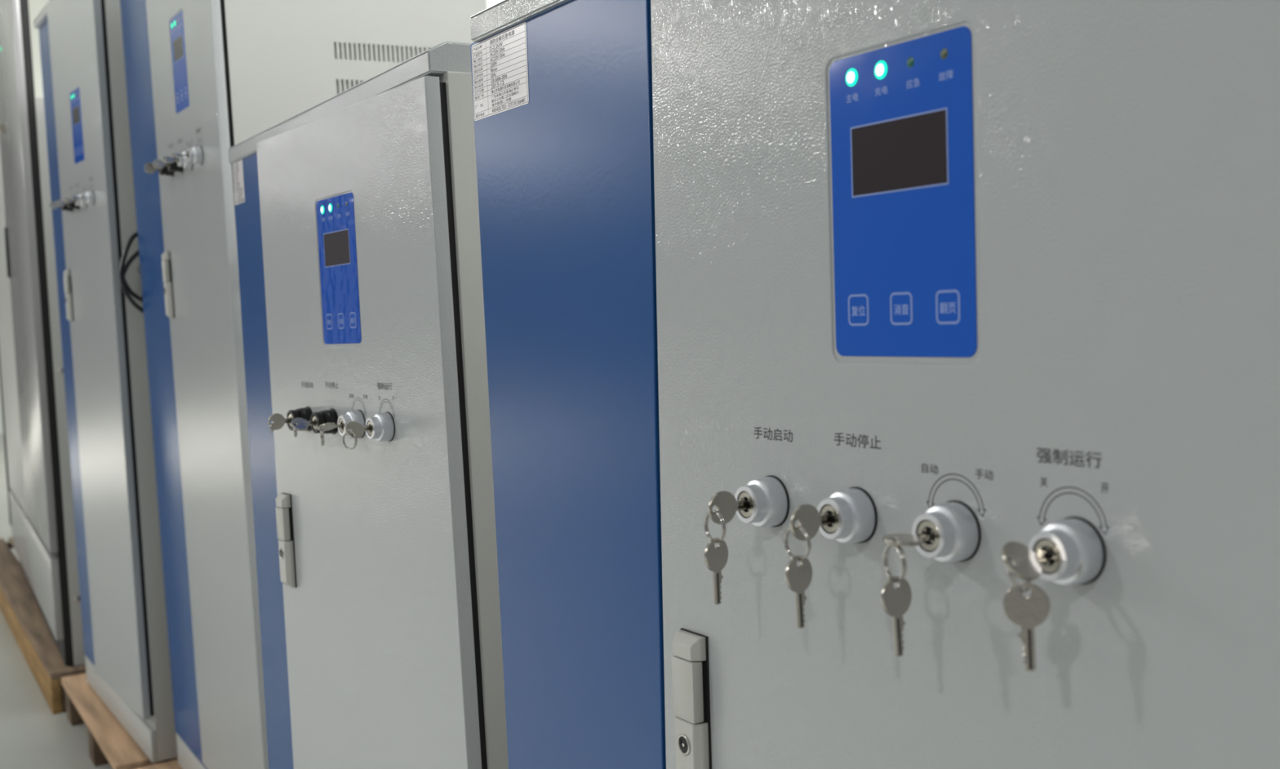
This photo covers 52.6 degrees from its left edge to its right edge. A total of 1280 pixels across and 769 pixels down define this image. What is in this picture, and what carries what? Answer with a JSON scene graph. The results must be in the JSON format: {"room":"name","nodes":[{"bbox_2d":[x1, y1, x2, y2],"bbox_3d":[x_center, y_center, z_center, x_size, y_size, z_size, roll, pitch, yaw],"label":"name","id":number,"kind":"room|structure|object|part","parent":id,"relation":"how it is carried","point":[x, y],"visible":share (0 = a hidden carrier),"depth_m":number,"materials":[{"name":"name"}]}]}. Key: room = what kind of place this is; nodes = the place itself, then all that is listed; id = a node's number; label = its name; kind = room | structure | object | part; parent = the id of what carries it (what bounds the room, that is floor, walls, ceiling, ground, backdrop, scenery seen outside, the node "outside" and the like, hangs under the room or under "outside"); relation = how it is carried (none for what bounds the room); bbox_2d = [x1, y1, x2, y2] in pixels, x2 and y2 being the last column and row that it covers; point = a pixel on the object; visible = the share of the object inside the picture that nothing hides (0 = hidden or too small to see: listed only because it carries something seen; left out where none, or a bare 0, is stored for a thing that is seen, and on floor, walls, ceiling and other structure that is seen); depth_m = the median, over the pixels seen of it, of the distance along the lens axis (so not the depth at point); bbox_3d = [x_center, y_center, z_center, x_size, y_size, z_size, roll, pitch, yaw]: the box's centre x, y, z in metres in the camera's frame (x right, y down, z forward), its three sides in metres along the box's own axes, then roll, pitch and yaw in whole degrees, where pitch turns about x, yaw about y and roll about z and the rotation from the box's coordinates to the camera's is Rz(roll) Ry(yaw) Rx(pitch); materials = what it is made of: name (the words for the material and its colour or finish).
{"room":"electrical control room","nodes":[
{"label":"electrical control room","id":0,"kind":"room"},
{"bbox_2d":[0,433,112,768],"bbox_3d":[-8.123,1.076,6.082,10.900,0.060,27.000,-5,4,-33],"label":"floor","id":1,"kind":"structure","parent":0,"point":[32,736],"depth_m":3.62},
{"bbox_2d":[0,537,86,714],"bbox_3d":[-2.101,0.812,5.016,0.644,0.118,2.735,-5,4,-31],"label":"pallet","id":2,"kind":"object","parent":1,"relation":"on","point":[19,606],"visible":0.27,"depth_m":4.29,"materials":[{"name":"brown wood"}]},
{"bbox_2d":[0,362,11,526],"bbox_3d":[-2.595,-0.230,5.763,0.450,1.900,0.700,-4,4,-29],"label":"tall cabinet","id":3,"kind":"object","parent":2,"relation":"on","point":[1,385],"visible":0.07,"depth_m":5.91,"materials":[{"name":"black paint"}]},
{"bbox_2d":[0,0,85,666],"bbox_3d":[-1.974,-0.297,4.580,0.504,2.135,1.884,-4,4,-29],"label":"tall cabinet","id":4,"kind":"object","parent":2,"relation":"on","point":[41,491],"visible":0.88,"depth_m":3.73,"materials":[{"name":"grey metal"}]},
{"bbox_2d":[0,122,4,133],"bbox_3d":[-2.058,-0.826,4.167,0.025,0.034,0.034,-4,4,-29],"label":"switch","id":5,"kind":"object","parent":4,"relation":"attached to","point":[2,124],"depth_m":4.16,"materials":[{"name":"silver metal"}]},
{"bbox_3d":[-2.135,-0.445,4.371,0.010,0.170,0.016,-4,4,-29],"label":"pull handle","id":6,"kind":"part","parent":4,"relation":"part of","materials":[{"name":"black plastic"}]},
{"bbox_3d":[-1.933,-0.432,4.041,0.022,1.800,0.905,-4,4,-29],"label":"door","id":7,"kind":"part","parent":4,"relation":"part of","materials":[{"name":"grey paint"}]},
{"bbox_2d":[61,673,177,768],"bbox_3d":[-1.139,0.875,3.422,0.600,0.118,0.875,-5,4,-31],"label":"pallet","id":8,"kind":"object","parent":1,"relation":"on","point":[108,741],"visible":0.17,"depth_m":3.24,"materials":[{"name":"brown wood"}]},
{"bbox_2d":[33,0,177,762],"bbox_3d":[-1.149,-0.077,3.255,0.534,1.808,0.858,-5,5,-33],"label":"tall cabinet","id":9,"kind":"object","parent":8,"relation":"on","point":[126,642],"visible":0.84,"depth_m":2.91,"materials":[{"name":"grey metal"}]},
{"bbox_3d":[-1.181,-0.954,3.215,0.485,0.030,0.790,-5,5,-33],"label":"lid","id":10,"kind":"part","parent":9,"relation":"part of","materials":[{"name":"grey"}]},
{"bbox_2d":[49,201,58,208],"bbox_3d":[-1.376,-0.424,3.065,0.039,0.018,0.012,-4,4,-30],"label":"key","id":11,"kind":"object","parent":9,"relation":"in","point":[54,206],"visible":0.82,"depth_m":3.06,"materials":[{"name":"silver metal"}]},
{"bbox_2d":[55,199,69,206],"bbox_3d":[-1.333,-0.421,3.003,0.039,0.018,0.012,-4,4,-30],"label":"key","id":12,"kind":"object","parent":9,"relation":"in","point":[61,203],"visible":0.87,"depth_m":3.00,"materials":[{"name":"silver metal"}]},
{"bbox_3d":[-1.400,-0.244,3.164,0.008,0.040,0.025,-5,5,-34],"label":"lever","id":13,"kind":"part","parent":9,"relation":"part of","materials":[{"name":"grey paint"}]},
{"bbox_2d":[60,204,73,212],"bbox_3d":[-1.361,-0.425,3.076,0.024,0.030,0.030,-5,4,-33],"label":"key","id":14,"kind":"object","parent":9,"relation":"attached to","point":[65,207],"depth_m":3.07,"materials":[{"name":"black metal"}]},
{"bbox_3d":[-1.398,-0.218,3.167,0.011,0.126,0.030,-5,5,-34],"label":"latch handle","id":15,"kind":"part","parent":9,"relation":"part of","materials":[{"name":"grey paint"}]},
{"bbox_2d":[62,198,76,203],"bbox_3d":[-1.292,-0.418,2.945,0.018,0.012,0.039,1,5,43],"label":"key","id":16,"kind":"object","parent":9,"relation":"in","point":[65,200],"visible":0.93,"depth_m":2.94,"materials":[{"name":"silver metal"}]},
{"bbox_2d":[66,197,79,209],"bbox_3d":[-1.319,-0.422,3.015,0.024,0.030,0.030,-5,4,-33],"label":"switch","id":17,"kind":"object","parent":9,"relation":"attached to","point":[72,205],"depth_m":3.01,"materials":[{"name":"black metal"}]},
{"bbox_2d":[70,195,83,199],"bbox_3d":[-1.247,-0.415,2.881,0.039,0.009,0.019,-4,4,-19],"label":"key","id":18,"kind":"object","parent":9,"relation":"in","point":[74,197],"visible":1,"depth_m":2.88,"materials":[{"name":"silver metal"}]},
{"bbox_3d":[-1.294,-0.594,2.979,0.002,0.163,0.104,-5,5,-34],"label":"control panel","id":19,"kind":"part","parent":9,"relation":"part of","materials":[{"name":"blue plastic"}]},
{"bbox_2d":[75,194,87,207],"bbox_3d":[-1.276,-0.419,2.954,0.022,0.031,0.031,-5,4,-33],"label":"switch","id":20,"kind":"object","parent":9,"relation":"attached to","point":[79,202],"depth_m":2.95,"materials":[{"name":"silver metal"}]},
{"bbox_2d":[81,191,94,204],"bbox_3d":[-1.234,-0.417,2.893,0.022,0.031,0.031,-5,4,-33],"label":"switch","id":21,"kind":"object","parent":9,"relation":"attached to","point":[88,197],"depth_m":2.89,"materials":[{"name":"silver metal"}]},
{"bbox_3d":[-1.266,-0.089,3.017,0.016,1.655,0.478,-5,5,-34],"label":"door","id":22,"kind":"part","parent":9,"relation":"part of","materials":[{"name":"grey metal"}]},
{"bbox_2d":[135,759,182,768],"bbox_3d":[-0.607,0.903,2.654,0.620,0.118,0.935,-5,4,-34],"label":"pallet","id":23,"kind":"object","parent":1,"relation":"on","point":[173,764],"visible":0.04,"depth_m":2.88,"materials":[{"name":"brown wood"}]},
{"bbox_2d":[120,0,486,768],"bbox_3d":[-0.656,-0.051,2.553,0.546,1.817,0.870,-5,5,-31],"label":"tall cabinet","id":24,"kind":"object","parent":23,"relation":"on","point":[204,78],"visible":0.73,"depth_m":2.27,"materials":[{"name":"grey metal"}]},
{"bbox_2d":[144,162,160,173],"bbox_3d":[-0.886,-0.395,2.368,0.039,0.020,0.005,-5,4,-31],"label":"key","id":25,"kind":"object","parent":24,"relation":"in","point":[151,169],"visible":0.84,"depth_m":2.36,"materials":[{"name":"silver metal"}]},
{"bbox_2d":[152,159,168,168],"bbox_3d":[-0.846,-0.392,2.303,0.039,0.018,0.011,-4,4,-27],"label":"key","id":26,"kind":"object","parent":24,"relation":"in","point":[160,164],"visible":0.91,"depth_m":2.30,"materials":[{"name":"silver metal"}]},
{"bbox_3d":[-0.904,-0.216,2.469,0.008,0.040,0.025,-5,5,-31],"label":"lever","id":27,"kind":"part","parent":24,"relation":"part of","materials":[{"name":"grey paint"}]},
{"bbox_2d":[158,165,174,177],"bbox_3d":[-0.870,-0.397,2.377,0.024,0.030,0.030,-5,4,-33],"label":"switch","id":28,"kind":"object","parent":24,"relation":"attached to","point":[164,171],"depth_m":2.37,"materials":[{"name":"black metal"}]},
{"bbox_3d":[-0.901,-0.190,2.472,0.011,0.126,0.030,-5,5,-31],"label":"latch handle","id":29,"kind":"part","parent":24,"relation":"part of","materials":[{"name":"grey paint"}]},
{"bbox_2d":[162,156,179,163],"bbox_3d":[-0.808,-0.389,2.243,0.039,0.014,0.017,-6,5,-43],"label":"key","id":30,"kind":"object","parent":24,"relation":"in","point":[166,159],"visible":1,"depth_m":2.24,"materials":[{"name":"silver metal"}]},
{"bbox_2d":[167,156,183,173],"bbox_3d":[-0.831,-0.393,2.313,0.024,0.030,0.030,-5,4,-33],"label":"switch","id":31,"kind":"object","parent":24,"relation":"attached to","point":[173,166],"depth_m":2.31,"materials":[{"name":"black metal"}]},
{"bbox_3d":[-0.809,-0.565,2.275,0.001,0.163,0.104,-5,5,-31],"label":"control panel","id":32,"kind":"part","parent":24,"relation":"part of","materials":[{"name":"blue plastic"}]},
{"bbox_2d":[171,153,189,157],"bbox_3d":[-0.769,-0.385,2.180,0.019,0.009,0.038,1,5,45],"label":"key","id":33,"kind":"object","parent":24,"relation":"in","point":[176,155],"visible":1,"depth_m":2.17,"materials":[{"name":"silver metal"}]},
{"bbox_2d":[177,151,193,168],"bbox_3d":[-0.791,-0.390,2.251,0.022,0.031,0.031,-5,4,-33],"label":"switch","id":34,"kind":"object","parent":24,"relation":"attached to","point":[183,162],"depth_m":2.24,"materials":[{"name":"silver metal"}]},
{"bbox_2d":[186,146,203,164],"bbox_3d":[-0.752,-0.387,2.188,0.022,0.031,0.031,-5,4,-33],"label":"switch","id":35,"kind":"object","parent":24,"relation":"attached to","point":[196,153],"depth_m":2.18,"materials":[{"name":"silver metal"}]},
{"bbox_3d":[-0.778,-0.060,2.316,0.016,1.655,0.478,-5,5,-31],"label":"door","id":36,"kind":"part","parent":24,"relation":"part of","materials":[{"name":"grey metal"}]},
{"bbox_3d":[-0.442,-0.021,2.245,0.461,1.757,0.004,-5,5,-31],"label":"panel","id":37,"kind":"part","parent":24,"relation":"part of","materials":[{"name":"grey metal"}]},
{"bbox_2d":[227,41,508,768],"bbox_3d":[-0.176,0.326,1.686,0.533,1.382,0.781,-4,3,-33],"label":"cabinet","id":38,"kind":"object","parent":1,"relation":"on","point":[357,212],"visible":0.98,"depth_m":1.39,"materials":[{"name":"grey metal"}]},
{"bbox_3d":[-0.567,-0.288,1.827,0.001,0.065,0.051,-4,3,-32],"label":"name plate","id":39,"kind":"part","parent":38,"relation":"part of","materials":[{"name":"white paper"}]},
{"bbox_2d":[267,413,292,430],"bbox_3d":[-0.419,0.043,1.525,0.039,0.020,0.005,-5,5,-36],"label":"key","id":40,"kind":"object","parent":38,"relation":"in","point":[278,420],"visible":0.91,"depth_m":1.52,"materials":[{"name":"silver metal"}]},
{"bbox_2d":[270,422,273,433],"bbox_3d":[-0.431,0.051,1.516,0.003,0.012,0.012,-3,4,-10],"label":"ring","id":41,"kind":"object","parent":40,"relation":"hanging from","point":[271,424],"visible":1,"depth_m":1.51,"materials":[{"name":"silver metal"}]},
{"bbox_3d":[-0.445,0.173,1.615,0.008,0.040,0.025,-5,4,-36],"label":"lever","id":42,"kind":"part","parent":38,"relation":"part of","materials":[{"name":"grey paint"}]},
{"bbox_3d":[-0.443,0.195,1.618,0.011,0.116,0.030,-5,4,-36],"label":"latch handle","id":43,"kind":"part","parent":38,"relation":"part of","materials":[{"name":"grey paint"}]},
{"bbox_2d":[286,406,312,431],"bbox_3d":[-0.404,0.042,1.536,0.024,0.030,0.030,-5,4,-33],"label":"switch","id":44,"kind":"object","parent":38,"relation":"attached to","point":[304,412],"depth_m":1.53,"materials":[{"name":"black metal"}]},
{"bbox_2d":[291,417,316,431],"bbox_3d":[-0.376,0.044,1.465,0.017,0.014,0.039,1,5,43],"label":"key","id":45,"kind":"object","parent":38,"relation":"in","point":[303,424],"visible":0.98,"depth_m":1.46,"materials":[{"name":"silver metal"}]},
{"bbox_2d":[293,427,297,437],"bbox_3d":[-0.387,0.053,1.455,0.003,0.013,0.013,-3,4,-10],"label":"ring","id":46,"kind":"object","parent":45,"relation":"hanging from","point":[295,428],"visible":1,"depth_m":1.45,"materials":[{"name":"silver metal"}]},
{"bbox_2d":[320,205,324,213],"bbox_3d":[-0.360,-0.198,1.466,0.002,0.010,0.010,-5,4,-36],"label":"indicator light","id":47,"kind":"object","parent":38,"relation":"on","point":[322,207],"depth_m":1.46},
{"bbox_2d":[310,408,337,434],"bbox_3d":[-0.360,0.043,1.474,0.024,0.030,0.030,-5,4,-33],"label":"switch","id":48,"kind":"object","parent":38,"relation":"attached to","point":[328,415],"depth_m":1.47,"materials":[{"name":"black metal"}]},
{"bbox_2d":[328,203,332,212],"bbox_3d":[-0.346,-0.197,1.448,0.002,0.010,0.010,-5,4,-35],"label":"indicator light","id":49,"kind":"object","parent":38,"relation":"on","point":[330,207],"depth_m":1.45,"materials":[{"name":"plastic"}]},
{"bbox_2d":[317,422,343,431],"bbox_3d":[-0.332,0.045,1.405,0.019,0.010,0.039,1,5,39],"label":"key","id":50,"kind":"object","parent":38,"relation":"in","point":[326,426],"visible":0.93,"depth_m":1.40,"materials":[{"name":"silver metal"}]},
{"bbox_2d":[320,427,324,445],"bbox_3d":[-0.342,0.057,1.395,0.003,0.019,0.019,-3,4,-10],"label":"ring","id":51,"kind":"object","parent":50,"relation":"hanging from","point":[322,432],"visible":1,"depth_m":1.39,"materials":[{"name":"silver metal"}]},
{"bbox_3d":[-0.336,-0.127,1.443,0.001,0.163,0.104,-5,4,-36],"label":"control panel","id":52,"kind":"part","parent":38,"relation":"part of","materials":[{"name":"blue plastic"}]},
{"bbox_3d":[-0.195,-0.339,1.678,0.478,0.031,0.712,-4,3,-33],"label":"lid","id":53,"kind":"part","parent":38,"relation":"part of","materials":[{"name":"grey metal"}]},
{"bbox_2d":[337,409,365,438],"bbox_3d":[-0.316,0.044,1.415,0.023,0.031,0.031,-5,4,-33],"label":"switch","id":54,"kind":"object","parent":38,"relation":"attached to","point":[357,415],"depth_m":1.41,"materials":[{"name":"silver metal"}]},
{"bbox_2d":[345,421,372,438],"bbox_3d":[-0.287,0.046,1.344,0.039,0.017,0.013,-5,5,-38],"label":"key","id":55,"kind":"object","parent":38,"relation":"in","point":[357,428],"visible":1,"depth_m":1.34,"materials":[{"name":"silver metal"}]},
{"bbox_2d":[342,431,357,449],"bbox_3d":[-0.299,0.058,1.335,0.019,0.019,0.003,0,4,31],"label":"ring","id":56,"kind":"object","parent":55,"relation":"hanging from","point":[352,433],"visible":1,"depth_m":1.33,"materials":[{"name":"silver metal"}]},
{"bbox_2d":[365,412,395,441],"bbox_3d":[-0.273,0.045,1.355,0.023,0.031,0.031,-5,4,-33],"label":"switch","id":57,"kind":"object","parent":38,"relation":"attached to","point":[383,424],"depth_m":1.35,"materials":[{"name":"silver metal"}]},
{"bbox_2d":[470,0,1279,768],"bbox_3d":[0.273,0.354,0.956,0.533,1.389,0.794,-4,3,-33],"label":"cabinet","id":58,"kind":"object","parent":1,"relation":"on","point":[980,277],"visible":1,"depth_m":0.69,"materials":[{"name":"grey metal"}]},
{"bbox_3d":[-0.118,-0.260,1.083,0.001,0.065,0.102,-3,3,-33],"label":"name plate","id":59,"kind":"part","parent":58,"relation":"part of","materials":[{"name":"white paper"}]},
{"bbox_3d":[0.262,-0.312,0.919,0.480,0.030,0.764,-4,3,-33],"label":"lid","id":60,"kind":"part","parent":58,"relation":"part of","materials":[{"name":"grey metal"}]},
{"bbox_3d":[0.032,0.202,0.860,0.008,0.040,0.025,-4,3,-33],"label":"lever","id":61,"kind":"part","parent":58,"relation":"part of","materials":[{"name":"grey paint"}]},
{"bbox_3d":[0.034,0.223,0.863,0.011,0.116,0.030,-4,3,-33],"label":"latch handle","id":62,"kind":"part","parent":58,"relation":"part of","materials":[{"name":"grey paint"}]},
{"bbox_2d":[707,490,749,524],"bbox_3d":[0.057,0.072,0.769,0.039,0.020,0.004,-5,4,-31],"label":"key","id":63,"kind":"object","parent":58,"relation":"in","point":[726,503],"visible":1,"depth_m":0.76,"materials":[{"name":"silver metal"}]},
{"bbox_2d":[703,510,726,543],"bbox_3d":[0.044,0.084,0.761,0.003,0.019,0.019,-3,3,-33],"label":"ring","id":64,"kind":"object","parent":63,"relation":"hanging from","point":[709,537],"visible":1,"depth_m":0.76,"materials":[{"name":"silver metal"}]},
{"bbox_2d":[704,537,728,604],"bbox_3d":[0.045,0.110,0.762,0.003,0.039,0.020,1,5,43],"label":"key","id":65,"kind":"object","parent":64,"relation":"hanging from","point":[715,558],"visible":1,"depth_m":0.76,"materials":[{"name":"silver metal"}]},
{"bbox_2d":[734,475,789,527],"bbox_3d":[0.072,0.071,0.778,0.022,0.031,0.031,-5,4,-33],"label":"switch","id":66,"kind":"object","parent":58,"relation":"attached to","point":[767,496],"depth_m":0.77,"materials":[{"name":"silver metal"}]},
{"bbox_2d":[790,503,833,541],"bbox_3d":[0.098,0.074,0.705,0.039,0.020,0.003,-5,4,-32],"label":"key","id":67,"kind":"object","parent":58,"relation":"in","point":[808,517],"visible":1,"depth_m":0.70,"materials":[{"name":"silver metal"}]},
{"bbox_2d":[783,524,811,561],"bbox_3d":[0.085,0.086,0.697,0.003,0.019,0.020,-5,5,-37],"label":"ring","id":68,"kind":"object","parent":67,"relation":"hanging from","point":[802,529],"visible":1,"depth_m":0.69,"materials":[{"name":"silver metal"}]},
{"bbox_2d":[785,555,812,628],"bbox_3d":[0.086,0.112,0.698,0.020,0.039,0.004,-6,5,-41],"label":"key","id":69,"kind":"object","parent":68,"relation":"hanging from","point":[798,579],"visible":1,"depth_m":0.70,"materials":[{"name":"silver metal"}]},
{"bbox_2d":[817,486,877,543],"bbox_3d":[0.113,0.073,0.715,0.022,0.031,0.031,-5,4,-33],"label":"switch","id":70,"kind":"object","parent":58,"relation":"attached to","point":[854,509],"depth_m":0.71,"materials":[{"name":"silver metal"}]},
{"bbox_2d":[845,68,857,86],"bbox_3d":[0.115,-0.167,0.706,0.002,0.010,0.010,-4,3,-33],"label":"indicator light","id":71,"kind":"object","parent":58,"relation":"on","point":[851,76],"depth_m":0.71,"materials":[{"name":"plastic"}]},
{"bbox_2d":[874,60,887,79],"bbox_3d":[0.128,-0.167,0.687,0.002,0.010,0.010,-4,4,-33],"label":"indicator light","id":72,"kind":"object","parent":58,"relation":"on","point":[881,68],"depth_m":0.69,"materials":[{"name":"plastic"}]},
{"bbox_3d":[0.136,-0.096,0.682,0.002,0.163,0.104,-4,4,-33],"label":"control panel","id":73,"kind":"part","parent":58,"relation":"part of","materials":[{"name":"blue plastic"}]},
{"bbox_2d":[882,532,933,546],"bbox_3d":[0.138,0.076,0.640,0.038,0.003,0.020,-4,4,-18],"label":"key","id":74,"kind":"object","parent":58,"relation":"in","point":[895,539],"visible":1,"depth_m":0.64,"materials":[{"name":"silver metal"}]},
{"bbox_2d":[882,544,906,582],"bbox_3d":[0.125,0.087,0.635,0.003,0.019,0.020,-3,4,-17],"label":"ring","id":75,"kind":"object","parent":74,"relation":"hanging from","point":[885,558],"visible":1,"depth_m":0.63,"materials":[{"name":"silver metal"}]},
{"bbox_2d":[880,575,911,656],"bbox_3d":[0.127,0.114,0.635,0.020,0.039,0.005,-5,5,-36],"label":"key","id":76,"kind":"object","parent":75,"relation":"hanging from","point":[896,602],"visible":1,"depth_m":0.63,"materials":[{"name":"silver metal"}]},
{"bbox_2d":[906,57,914,67],"bbox_3d":[0.140,-0.166,0.669,0.001,0.005,0.005,-4,3,-33],"label":"indicator light","id":77,"kind":"object","parent":58,"relation":"on","point":[910,62],"depth_m":0.67,"materials":[{"name":"green plastic"}]},
{"bbox_2d":[940,48,947,59],"bbox_3d":[0.152,-0.166,0.649,0.001,0.005,0.005,-4,4,-33],"label":"indicator light","id":78,"kind":"object","parent":58,"relation":"on","point":[944,53],"depth_m":0.65,"materials":[{"name":"plastic"}]},
{"bbox_2d":[911,500,981,562],"bbox_3d":[0.153,0.075,0.652,0.022,0.031,0.031,-5,4,-33],"label":"switch","id":79,"kind":"object","parent":58,"relation":"attached to","point":[955,526],"depth_m":0.64,"materials":[{"name":"silver metal"}]},
{"bbox_2d":[1000,541,1054,581],"bbox_3d":[0.177,0.078,0.581,0.039,0.016,0.015,-5,4,-35],"label":"key","id":80,"kind":"object","parent":58,"relation":"in","point":[1028,562],"visible":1,"depth_m":0.57,"materials":[{"name":"silver metal"}]},
{"bbox_2d":[1006,556,1031,593],"bbox_3d":[0.168,0.084,0.575,0.008,0.017,0.018,0,5,37],"label":"ring","id":81,"kind":"object","parent":80,"relation":"hanging from","point":[1013,581],"visible":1,"depth_m":0.57,"materials":[{"name":"silver metal"}]},
{"bbox_2d":[1003,582,1050,671],"bbox_3d":[0.171,0.107,0.571,0.020,0.039,0.004,-1,4,18],"label":"key","id":82,"kind":"object","parent":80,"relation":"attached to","point":[1027,612],"visible":1,"depth_m":0.57,"materials":[{"name":"silver metal"}]},
{"bbox_2d":[1028,516,1106,585],"bbox_3d":[0.193,0.077,0.590,0.022,0.031,0.031,-5,4,-33],"label":"switch","id":83,"kind":"object","parent":58,"relation":"attached to","point":[1077,545],"depth_m":0.58,"materials":[{"name":"silver metal"}]},
{"bbox_2d":[0,0,503,434],"bbox_3d":[-3.715,-1.368,8.877,0.150,4.100,27.000,-5,4,-33],"label":"wall","id":84,"kind":"structure","parent":0,"point":[35,6],"depth_m":10.12,"materials":[{"name":"white paint"}]}
]}

